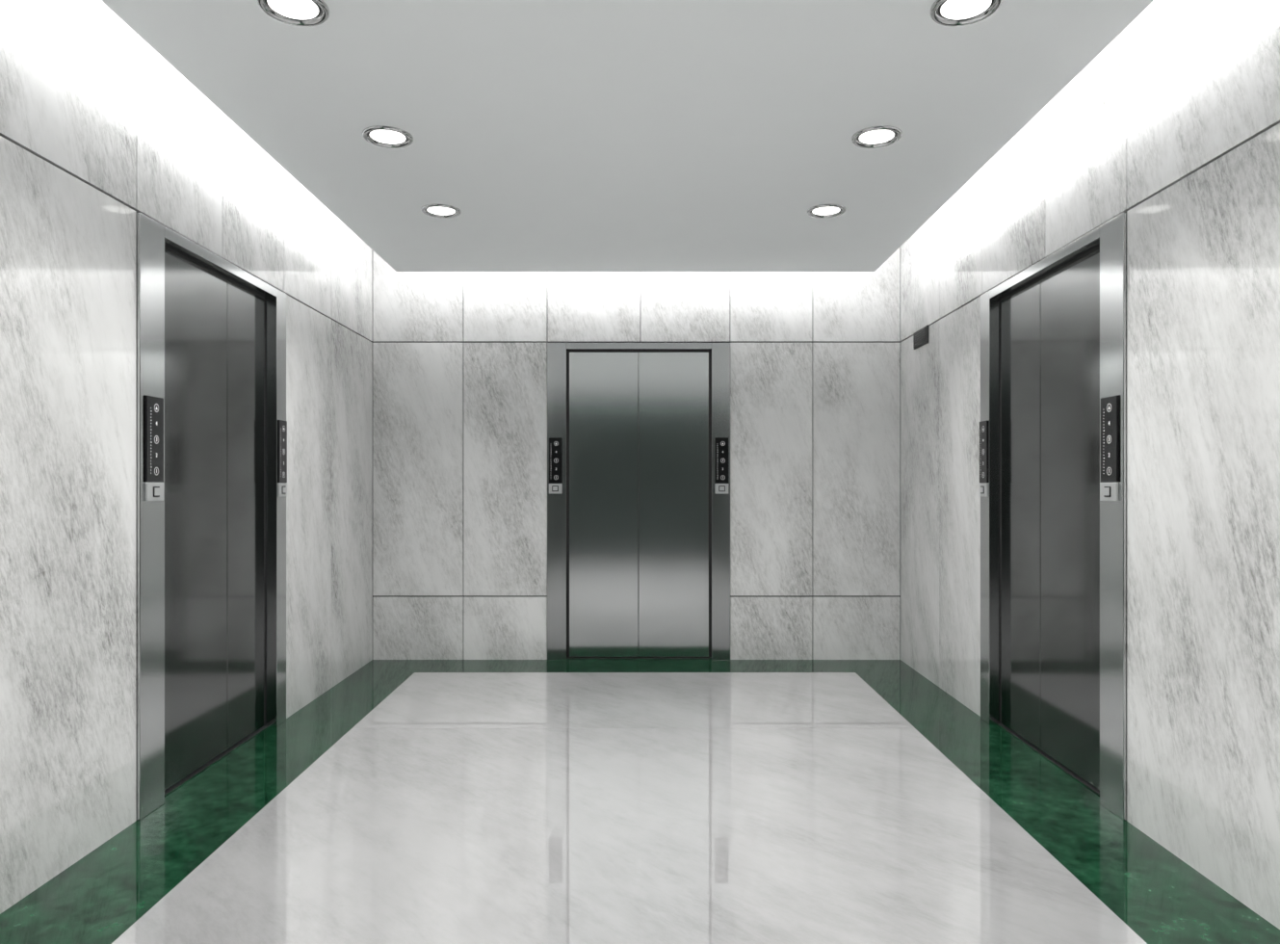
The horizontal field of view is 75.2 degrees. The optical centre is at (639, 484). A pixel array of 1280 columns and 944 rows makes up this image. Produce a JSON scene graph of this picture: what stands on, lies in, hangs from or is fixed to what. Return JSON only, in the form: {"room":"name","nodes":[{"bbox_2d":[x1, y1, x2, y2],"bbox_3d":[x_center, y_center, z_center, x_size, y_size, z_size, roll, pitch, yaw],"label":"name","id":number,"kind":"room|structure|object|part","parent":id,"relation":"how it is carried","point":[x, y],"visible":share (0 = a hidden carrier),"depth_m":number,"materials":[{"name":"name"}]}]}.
{"room":"lobby","nodes":[
{"label":"lobby","id":0,"kind":"room"},
{"bbox_2d":[0,0,372,914],"bbox_3d":[-1.956,-0.274,1.724,0.201,3.050,8.450,0,0,-1],"label":"wall","id":1,"kind":"structure","parent":0,"point":[98,130],"depth_m":2.89,"materials":[{"name":"grey stone"}]},
{"bbox_2d":[136,212,164,820],"bbox_3d":[-1.916,0.118,3.181,0.107,2.267,0.166,0,0,-1],"label":"door frame","id":2,"kind":"structure","parent":1,"relation":"attached to","point":[150,234],"depth_m":3.15,"materials":[{"name":"metal"}]},
{"bbox_2d":[145,394,163,500],"bbox_3d":[-1.855,-0.139,3.186,0.015,0.400,0.115,0,0,-1],"label":"panel","id":3,"kind":"object","parent":1,"relation":"attached to","point":[154,405],"visible":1,"depth_m":3.18,"materials":[{"name":"black glass"}]},
{"bbox_3d":[-1.858,0.026,3.185,0.010,0.070,0.115,0,0,-1],"label":"key plate","id":4,"kind":"part","parent":3,"relation":"part of","materials":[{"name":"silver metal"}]},
{"bbox_2d":[164,248,227,790],"bbox_3d":[-1.940,0.141,3.584,0.031,2.197,0.608,0,0,-1],"label":"door leaf","id":5,"kind":"structure","parent":1,"relation":"in","point":[195,298],"depth_m":3.59,"materials":[{"name":"metal"}]},
{"bbox_2d":[164,245,263,298],"bbox_3d":[-1.946,-0.965,3.782,0.030,0.014,1.005,0,0,-1],"label":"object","id":6,"kind":"structure","parent":1,"relation":"in","point":[166,248],"depth_m":3.74,"materials":[{"name":"black metal"}]},
{"bbox_2d":[164,725,267,795],"bbox_3d":[-1.938,1.248,3.782,0.045,0.006,1.037,0,0,-1],"label":"sill","id":7,"kind":"structure","parent":1,"relation":"attached to","point":[251,735],"depth_m":3.73,"materials":[{"name":"metal"}]},
{"bbox_2d":[164,226,276,296],"bbox_3d":[-1.924,-0.994,3.782,0.107,0.044,1.037,0,0,-1],"label":"header","id":8,"kind":"object","parent":1,"relation":"attached to","point":[173,241],"visible":0.62,"depth_m":3.69,"materials":[{"name":"metal"}]},
{"bbox_2d":[227,280,263,749],"bbox_3d":[-1.946,0.141,4.088,0.030,2.197,0.394,0,0,-1],"label":"door leaf","id":9,"kind":"structure","parent":1,"relation":"in","point":[245,308],"depth_m":4.07,"materials":[{"name":"metal"}]},
{"bbox_2d":[263,296,264,725],"bbox_3d":[-1.952,0.136,4.293,0.029,2.215,0.016,0,0,-1],"label":"gasket","id":10,"kind":"object","parent":1,"relation":"attached to","point":[264,297],"visible":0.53,"depth_m":4.29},
{"bbox_2d":[264,288,286,726],"bbox_3d":[-1.931,0.118,4.361,0.107,2.267,0.119,0,0,-1],"label":"door frame","id":11,"kind":"structure","parent":1,"relation":"attached to","point":[274,306],"depth_m":4.30,"materials":[{"name":"metal"}]},
{"bbox_2d":[277,419,287,496],"bbox_3d":[-1.870,-0.139,4.360,0.015,0.400,0.100,0,0,-1],"label":"panel","id":12,"kind":"object","parent":1,"relation":"attached to","point":[281,425],"visible":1,"depth_m":4.34,"materials":[{"name":"black glass"}]},
{"bbox_3d":[-1.873,0.026,4.360,0.010,0.070,0.100,0,0,-1],"label":"key plate","id":13,"kind":"part","parent":12,"relation":"part of","materials":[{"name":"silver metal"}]},
{"bbox_2d":[101,0,1153,271],"bbox_3d":[-0.021,-1.684,1.725,4.178,0.470,8.850,0,0,0],"label":"ceiling","id":14,"kind":"structure","parent":0,"point":[563,135],"depth_m":3.20,"materials":[{"name":"paint"}]},
{"bbox_2d":[256,0,329,26],"bbox_3d":[-1.045,-1.443,2.510,0.204,0.011,0.204,0,0,0],"label":"recessed light","id":15,"kind":"object","parent":14,"relation":"in","point":[297,13],"visible":1,"depth_m":2.53,"materials":[{"name":"silver metal"}]},
{"bbox_2d":[267,0,318,19],"bbox_3d":[-1.045,-1.444,2.510,0.144,0.002,0.144,0,0,0],"label":"diffuser","id":16,"kind":"object","parent":15,"relation":"attached to","point":[276,9],"depth_m":2.52,"materials":[{"name":"white plastic"}]},
{"bbox_2d":[362,125,413,148],"bbox_3d":[-1.045,-1.443,3.452,0.204,0.011,0.204,0,0,0],"label":"recessed light","id":17,"kind":"object","parent":14,"relation":"in","point":[382,136],"visible":1,"depth_m":3.45,"materials":[{"name":"silver metal"}]},
{"bbox_2d":[369,130,405,143],"bbox_3d":[-1.045,-1.444,3.452,0.144,0.002,0.144,0,0,0],"label":"diffuser","id":18,"kind":"object","parent":17,"relation":"attached to","point":[376,136],"depth_m":3.45,"materials":[{"name":"white plastic"}]},
{"bbox_2d":[420,203,461,218],"bbox_3d":[-1.045,-1.443,4.383,0.204,0.011,0.204,0,0,0],"label":"recessed light","id":19,"kind":"object","parent":14,"relation":"in","point":[445,211],"visible":1,"depth_m":4.38,"materials":[{"name":"silver metal"}]},
{"bbox_2d":[427,207,455,214],"bbox_3d":[-1.045,-1.444,4.383,0.144,0.002,0.144,0,0,0],"label":"diffuser","id":20,"kind":"object","parent":19,"relation":"attached to","point":[431,210],"depth_m":4.38,"materials":[{"name":"white plastic"}]},
{"bbox_2d":[806,203,846,218],"bbox_3d":[0.985,-1.443,4.383,0.204,0.011,0.204,0,0,0],"label":"recessed light","id":21,"kind":"object","parent":14,"relation":"in","point":[822,211],"visible":1,"depth_m":4.38,"materials":[{"name":"silver metal"}]},
{"bbox_2d":[811,207,839,214],"bbox_3d":[0.985,-1.444,4.383,0.144,0.002,0.144,0,0,0],"label":"diffuser","id":22,"kind":"object","parent":21,"relation":"attached to","point":[815,210],"depth_m":4.38,"materials":[{"name":"white plastic"}]},
{"bbox_2d":[851,125,902,148],"bbox_3d":[0.985,-1.443,3.452,0.204,0.011,0.204,0,0,0],"label":"recessed light","id":23,"kind":"object","parent":14,"relation":"in","point":[874,137],"visible":1,"depth_m":3.44,"materials":[{"name":"silver metal"}]},
{"bbox_2d":[859,130,894,143],"bbox_3d":[0.985,-1.444,3.452,0.144,0.002,0.144,0,0,0],"label":"diffuser","id":24,"kind":"object","parent":23,"relation":"attached to","point":[865,136],"depth_m":3.45,"materials":[{"name":"white plastic"}]},
{"bbox_2d":[930,0,1002,26],"bbox_3d":[0.985,-1.443,2.510,0.204,0.011,0.204,0,0,0],"label":"recessed light","id":25,"kind":"object","parent":14,"relation":"in","point":[951,13],"visible":1,"depth_m":2.53,"materials":[{"name":"silver metal"}]},
{"bbox_2d":[940,0,991,19],"bbox_3d":[0.985,-1.444,2.510,0.144,0.002,0.144,0,0,0],"label":"diffuser","id":26,"kind":"object","parent":25,"relation":"attached to","point":[949,9],"depth_m":2.52,"materials":[{"name":"white plastic"}]},
{"bbox_2d":[370,246,902,659],"bbox_3d":[-0.021,-0.274,6.050,4.178,3.050,0.200,0,0,0],"label":"wall","id":27,"kind":"structure","parent":0,"point":[459,358],"depth_m":5.95,"materials":[{"name":"grey stone"}]},
{"bbox_2d":[548,437,562,493],"bbox_3d":[-0.600,-0.139,5.930,0.094,0.400,0.015,0,0,0],"label":"panel","id":28,"kind":"object","parent":27,"relation":"attached to","point":[555,443],"visible":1,"depth_m":5.93,"materials":[{"name":"black glass"}]},
{"bbox_3d":[-0.600,0.026,5.933,0.094,0.070,0.010,0,0,0],"label":"key plate","id":29,"kind":"part","parent":28,"relation":"part of","materials":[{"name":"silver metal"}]},
{"bbox_2d":[547,342,567,659],"bbox_3d":[-0.593,0.118,5.992,0.137,2.267,0.107,0,0,0],"label":"door frame","id":30,"kind":"structure","parent":27,"relation":"attached to","point":[557,352],"depth_m":5.94,"materials":[{"name":"metal"}]},
{"bbox_2d":[567,350,569,656],"bbox_3d":[-0.516,0.136,6.013,0.016,2.215,0.029,0,0,0],"label":"gasket","id":31,"kind":"object","parent":27,"relation":"attached to","point":[567,351],"visible":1,"depth_m":6.00,"materials":[{"name":"black rubber"}]},
{"bbox_2d":[569,352,638,656],"bbox_3d":[-0.258,0.141,6.010,0.500,2.197,0.030,0,0,0],"label":"door leaf","id":32,"kind":"structure","parent":27,"relation":"in","point":[604,386],"depth_m":6.00,"materials":[{"name":"metal"}]},
{"bbox_2d":[566,342,711,350],"bbox_3d":[-0.004,-0.994,5.992,1.041,0.044,0.107,0,0,0],"label":"header","id":33,"kind":"object","parent":27,"relation":"attached to","point":[569,346],"visible":1,"depth_m":5.94,"materials":[{"name":"metal"}]},
{"bbox_2d":[566,656,711,658],"bbox_3d":[-0.004,1.248,6.005,1.041,0.006,0.045,0,0,0],"label":"sill","id":34,"kind":"structure","parent":27,"relation":"attached to","point":[567,657],"depth_m":5.98,"materials":[{"name":"metal"}]},
{"bbox_2d":[569,350,708,352],"bbox_3d":[-0.004,-0.965,6.013,1.009,0.014,0.029,0,0,0],"label":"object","id":35,"kind":"structure","parent":27,"relation":"in","point":[569,351],"depth_m":6.00,"materials":[{"name":"black metal"}]},
{"bbox_2d":[638,352,708,656],"bbox_3d":[0.248,0.141,6.010,0.506,2.197,0.030,0,0,0],"label":"door leaf","id":36,"kind":"structure","parent":27,"relation":"in","point":[673,387],"depth_m":6.00,"materials":[{"name":"metal"}]},
{"bbox_2d":[708,350,710,656],"bbox_3d":[0.509,0.136,6.013,0.016,2.215,0.029,0,0,0],"label":"gasket","id":37,"kind":"object","parent":27,"relation":"attached to","point":[709,351],"visible":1,"depth_m":6.00,"materials":[{"name":"black rubber"}]},
{"bbox_2d":[710,342,730,659],"bbox_3d":[0.582,0.118,5.992,0.130,2.267,0.107,0,0,0],"label":"door frame","id":38,"kind":"structure","parent":27,"relation":"attached to","point":[719,352],"depth_m":5.94,"materials":[{"name":"metal"}]},
{"bbox_2d":[715,437,728,493],"bbox_3d":[0.588,-0.139,5.930,0.094,0.400,0.015,0,0,0],"label":"panel","id":39,"kind":"object","parent":27,"relation":"attached to","point":[721,443],"visible":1,"depth_m":5.93,"materials":[{"name":"black glass"}]},
{"bbox_3d":[0.588,0.026,5.933,0.094,0.070,0.010,0,0,0],"label":"key plate","id":40,"kind":"part","parent":39,"relation":"part of","materials":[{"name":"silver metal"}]},
{"bbox_2d":[0,658,1279,943],"bbox_3d":[-0.020,1.311,1.725,4.185,0.120,8.850,0,0,0],"label":"floor","id":41,"kind":"structure","parent":0,"point":[568,800],"depth_m":2.99,"materials":[{"name":"white stone"}]},
{"bbox_2d":[900,0,1279,929],"bbox_3d":[1.890,-0.274,1.724,0.200,3.050,8.450,0,0,1],"label":"wall","id":42,"kind":"structure","parent":0,"point":[1173,126],"depth_m":2.83,"materials":[{"name":"grey stone"}]},
{"bbox_2d":[913,325,928,349],"bbox_3d":[1.851,-0.971,5.475,0.016,0.112,0.280,0,0,1],"label":"air vent","id":43,"kind":"object","parent":42,"relation":"in","point":[921,336],"visible":1,"depth_m":5.45,"materials":[{"name":"metal"}]},
{"bbox_2d":[978,419,988,496],"bbox_3d":[1.820,-0.139,4.406,0.015,0.400,0.100,0,0,1],"label":"panel","id":44,"kind":"object","parent":42,"relation":"attached to","point":[983,425],"visible":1,"depth_m":4.39,"materials":[{"name":"black glass"}]},
{"bbox_3d":[1.823,0.026,4.406,0.010,0.070,0.100,0,0,1],"label":"key plate","id":45,"kind":"part","parent":44,"relation":"part of","materials":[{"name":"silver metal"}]},
{"bbox_2d":[980,290,1000,724],"bbox_3d":[1.881,0.118,4.402,0.107,2.267,0.119,0,0,1],"label":"door frame","id":46,"kind":"structure","parent":42,"relation":"attached to","point":[990,308],"depth_m":4.34,"materials":[{"name":"metal"}]},
{"bbox_2d":[1000,298,1002,723],"bbox_3d":[1.902,0.136,4.334,0.029,2.215,0.016,0,0,1],"label":"gasket","id":47,"kind":"object","parent":42,"relation":"attached to","point":[1001,299],"visible":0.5,"depth_m":4.34,"materials":[{"name":"black rubber"}]},
{"bbox_2d":[1001,281,1040,749],"bbox_3d":[1.894,0.141,4.108,0.030,2.197,0.435,0,0,1],"label":"door leaf","id":48,"kind":"structure","parent":42,"relation":"in","point":[1020,311],"depth_m":4.08,"materials":[{"name":"metal"}]},
{"bbox_2d":[989,226,1099,298],"bbox_3d":[1.870,-0.994,3.802,0.107,0.044,1.080,0,0,1],"label":"header","id":49,"kind":"object","parent":42,"relation":"attached to","point":[1090,241],"visible":0.63,"depth_m":3.71,"materials":[{"name":"metal"}]},
{"bbox_2d":[997,723,1099,795],"bbox_3d":[1.884,1.248,3.802,0.046,0.006,1.080,0,0,1],"label":"sill","id":50,"kind":"structure","parent":42,"relation":"attached to","point":[1004,726],"depth_m":3.76,"materials":[{"name":"metal"}]},
{"bbox_2d":[1002,245,1099,300],"bbox_3d":[1.892,-0.965,3.802,0.030,0.014,1.048,0,0,1],"label":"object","id":51,"kind":"structure","parent":42,"relation":"in","point":[1098,248],"depth_m":3.76,"materials":[{"name":"black metal"}]},
{"bbox_2d":[1040,249,1099,789],"bbox_3d":[1.885,0.141,3.583,0.031,2.197,0.610,0,0,1],"label":"door leaf","id":52,"kind":"structure","parent":42,"relation":"in","point":[1070,296],"depth_m":3.61,"materials":[{"name":"metal"}]},
{"bbox_2d":[1099,394,1118,500],"bbox_3d":[1.797,-0.139,3.186,0.015,0.400,0.115,0,0,1],"label":"panel","id":53,"kind":"object","parent":42,"relation":"attached to","point":[1109,484],"visible":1,"depth_m":3.17,"materials":[{"name":"black glass"}]},
{"bbox_3d":[1.800,0.026,3.186,0.010,0.070,0.115,0,0,1],"label":"key plate","id":54,"kind":"part","parent":53,"relation":"part of","materials":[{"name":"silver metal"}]},
{"bbox_2d":[1099,212,1126,820],"bbox_3d":[1.859,0.118,3.180,0.107,2.267,0.166,0,0,1],"label":"door frame","id":55,"kind":"structure","parent":42,"relation":"attached to","point":[1112,233],"depth_m":3.16,"materials":[{"name":"metal"}]}
]}

